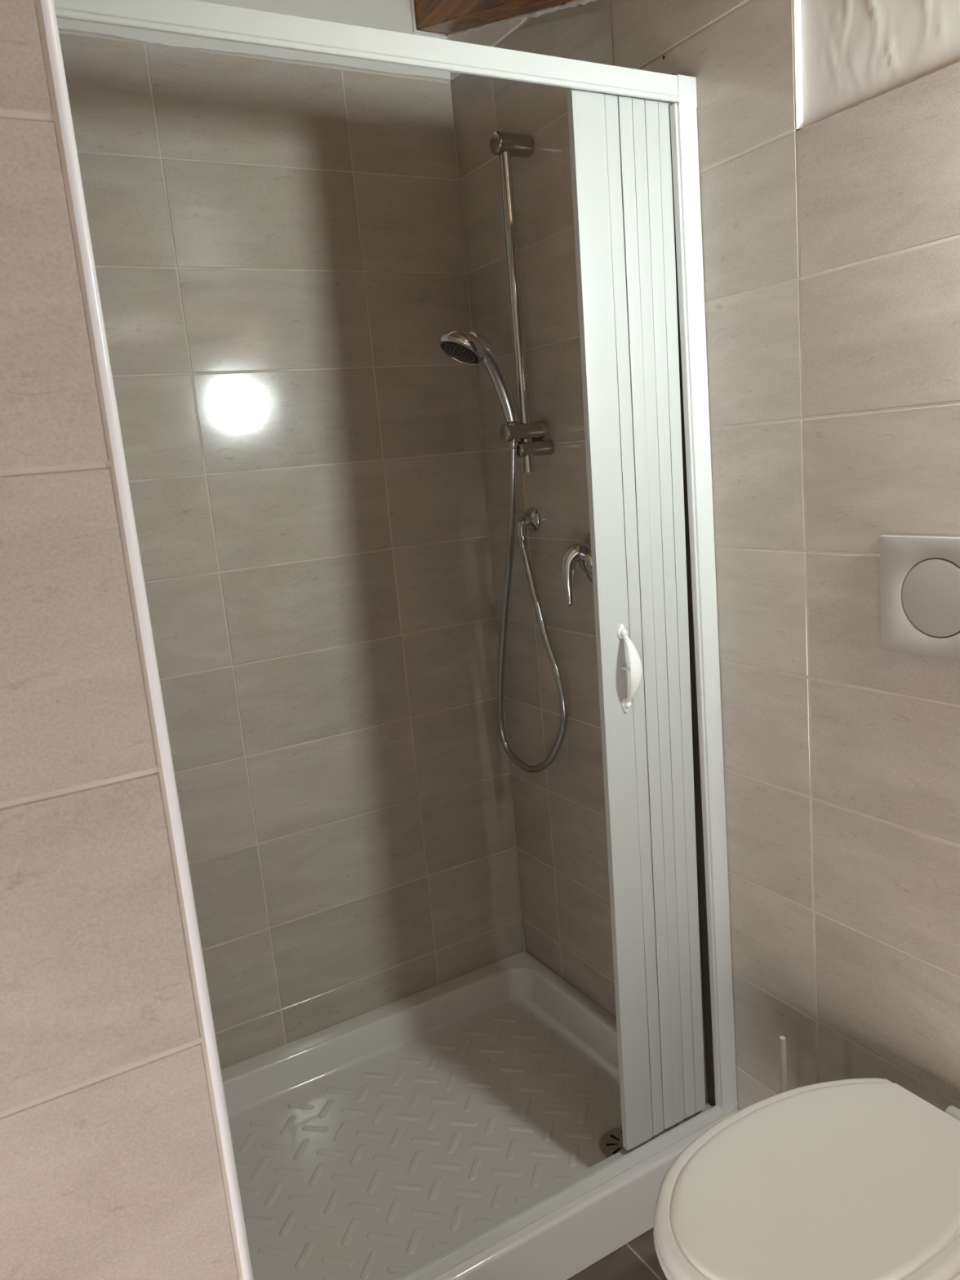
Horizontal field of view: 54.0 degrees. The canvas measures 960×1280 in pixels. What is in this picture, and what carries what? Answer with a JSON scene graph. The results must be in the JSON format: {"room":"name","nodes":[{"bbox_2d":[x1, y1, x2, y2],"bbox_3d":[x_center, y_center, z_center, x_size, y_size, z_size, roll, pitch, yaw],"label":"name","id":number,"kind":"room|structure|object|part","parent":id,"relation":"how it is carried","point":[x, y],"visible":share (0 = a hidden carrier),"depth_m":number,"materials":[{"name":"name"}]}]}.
{"room":"bathroom","nodes":[
{"label":"bathroom","id":0,"kind":"room"},
{"bbox_2d":[0,0,253,1279],"bbox_3d":[-0.934,-0.033,0.979,0.983,2.685,1.346,-11,12,-29],"label":"wall","id":1,"kind":"structure","parent":0,"point":[117,1160],"depth_m":0.61,"materials":[{"name":"tile"}]},
{"bbox_2d":[56,0,525,1069],"bbox_3d":[-0.805,-0.217,1.877,2.130,2.685,0.134,-11,12,-29],"label":"wall","id":2,"kind":"structure","parent":0,"point":[277,234],"depth_m":2.06,"materials":[{"name":"tile"}]},
{"bbox_2d":[567,1226,667,1279],"bbox_3d":[-0.017,1.316,0.884,2.256,0.080,2.916,-11,12,-29],"label":"floor","id":3,"kind":"structure","parent":0,"point":[637,1260],"depth_m":1.66,"materials":[{"name":"beige tile"}]},
{"bbox_2d":[221,951,739,1279],"bbox_3d":[-0.108,1.017,1.935,1.001,0.125,0.788,-11,12,-29],"label":"shower tray","id":4,"kind":"object","parent":3,"relation":"on","point":[366,1145],"visible":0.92,"depth_m":1.95,"materials":[{"name":"white ceramic"}]},
{"bbox_2d":[53,0,737,1279],"bbox_3d":[-0.010,0.095,1.435,1.000,1.849,0.064,-11,12,-29],"label":"shower door","id":5,"kind":"structure","parent":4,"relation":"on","point":[634,162],"depth_m":1.57,"materials":[{"name":"white plastic"}]},
{"bbox_3d":[-0.111,-0.787,1.265,0.962,0.039,0.041,-11,12,-29],"label":"rail","id":6,"kind":"part","parent":5,"relation":"part of","materials":[{"name":"white metal"}]},
{"bbox_3d":[0.048,0.990,1.608,0.962,0.023,0.038,-11,12,-29],"label":"rail","id":7,"kind":"part","parent":5,"relation":"part of","materials":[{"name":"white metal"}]},
{"bbox_3d":[0.238,-0.014,1.565,0.017,0.026,0.013,-11,12,-29],"label":"handle","id":8,"kind":"part","parent":5,"relation":"part of","materials":[{"name":"white plastic"}]},
{"bbox_3d":[0.249,0.111,1.589,0.017,0.026,0.013,-11,12,-29],"label":"handle","id":9,"kind":"part","parent":5,"relation":"part of","materials":[{"name":"white plastic"}]},
{"bbox_3d":[0.251,0.050,1.565,0.024,0.120,0.034,-11,12,-29],"label":"pull handle","id":10,"kind":"part","parent":5,"relation":"part of","materials":[{"name":"white plastic"}]},
{"bbox_2d":[778,1035,787,1093],"bbox_3d":[0.526,0.871,1.621,0.094,0.417,0.094,-11,12,-29],"label":"toilet brush","id":11,"kind":"object","parent":3,"relation":"on","point":[782,1040],"visible":0.1,"depth_m":1.59,"materials":[{"name":"beige plastic"}]},
{"bbox_2d":[446,0,959,1111],"bbox_3d":[0.705,-0.206,1.117,0.294,2.685,2.714,-11,12,-29],"label":"wall","id":12,"kind":"structure","parent":0,"point":[828,131],"depth_m":1.49,"materials":[{"name":"tile"}]},
{"bbox_2d":[489,131,554,472],"bbox_3d":[0.076,-0.680,1.928,0.114,0.664,0.042,-11,12,-29],"label":"shower rail","id":13,"kind":"object","parent":12,"relation":"attached to","point":[506,145],"visible":1,"depth_m":1.92,"materials":[{"name":"silver metal"}]},
{"bbox_2d":[439,329,519,423],"bbox_3d":[0.011,-0.511,1.881,0.177,0.210,0.095,-11,12,-29],"label":"shower","id":14,"kind":"object","parent":13,"relation":"hanging from","point":[472,348],"visible":0.98,"depth_m":1.87,"materials":[{"name":"silver metal"}]},
{"bbox_3d":[0.030,-0.516,1.908,0.118,0.207,0.043,-14,14,-39],"label":"handle","id":15,"kind":"part","parent":14,"relation":"part of","materials":[{"name":"silver metal"}]},
{"bbox_2d":[510,422,520,441],"bbox_3d":[0.070,-0.432,1.959,0.031,0.036,0.031,-11,12,-29],"label":"holder","id":16,"kind":"object","parent":13,"relation":"on","point":[515,428],"depth_m":1.94,"materials":[{"name":"silver metal"}]},
{"bbox_2d":[497,440,568,773],"bbox_3d":[0.080,-0.059,2.130,0.077,0.777,0.283,-11,12,-29],"label":"shower hose","id":17,"kind":"object","parent":13,"relation":"hanging from","point":[522,541],"visible":1,"depth_m":2.09,"materials":[{"name":"silver metal"}]},
{"bbox_3d":[0.127,-0.446,1.990,0.018,0.038,0.038,-11,12,-29],"label":"slider knob","id":18,"kind":"part","parent":13,"relation":"part of","materials":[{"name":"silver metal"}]},
{"bbox_2d":[515,507,540,536],"bbox_3d":[0.101,-0.264,2.103,0.046,0.060,0.055,-11,12,-29],"label":"wall outlet","id":19,"kind":"object","parent":12,"relation":"attached to","point":[531,519],"visible":1,"depth_m":2.09,"materials":[{"name":"silver metal"}]},
{"bbox_2d":[561,532,592,606],"bbox_3d":[0.213,-0.145,1.906,0.082,0.151,0.124,-11,12,-29],"label":"shower mixer","id":20,"kind":"object","parent":12,"relation":"attached to","point":[580,552],"visible":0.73,"depth_m":1.90,"materials":[{"name":"silver metal"}]},
{"bbox_3d":[0.244,-0.165,1.921,0.008,0.124,0.124,-11,12,-29],"label":"wall plate","id":21,"kind":"part","parent":20,"relation":"part of","materials":[{"name":"silver metal"}]},
{"bbox_2d":[653,1077,959,1279],"bbox_3d":[0.489,0.871,1.282,0.550,0.344,0.344,-11,12,-29],"label":"toilet","id":22,"kind":"object","parent":12,"relation":"attached to","point":[853,1179],"visible":1,"depth_m":1.22,"materials":[{"name":"white plastic"}]},
{"bbox_3d":[0.454,0.744,1.244,0.496,0.020,0.344,-11,12,-29],"label":"seat","id":23,"kind":"part","parent":22,"relation":"part of","materials":[{"name":"white plastic"}]},
{"bbox_2d":[880,534,959,661],"bbox_3d":[0.640,-0.053,1.249,0.010,0.166,0.245,-11,12,-29],"label":"flush plate","id":24,"kind":"object","parent":12,"relation":"attached to","point":[920,575],"visible":1,"depth_m":1.30,"materials":[{"name":"grey plastic"}]},
{"bbox_3d":[-0.211,-0.832,0.469,2.252,0.909,2.997,-11,12,-29],"label":"ceiling","id":25,"kind":"structure","parent":0,"visible":0},
{"bbox_2d":[413,0,573,35],"bbox_3d":[0.587,-0.887,0.975,0.076,0.861,2.670,-11,12,-29],"label":"ceiling beam","id":26,"kind":"structure","parent":25,"relation":"attached to","point":[446,17],"depth_m":1.90,"materials":[{"name":"brown wood"}]}
]}

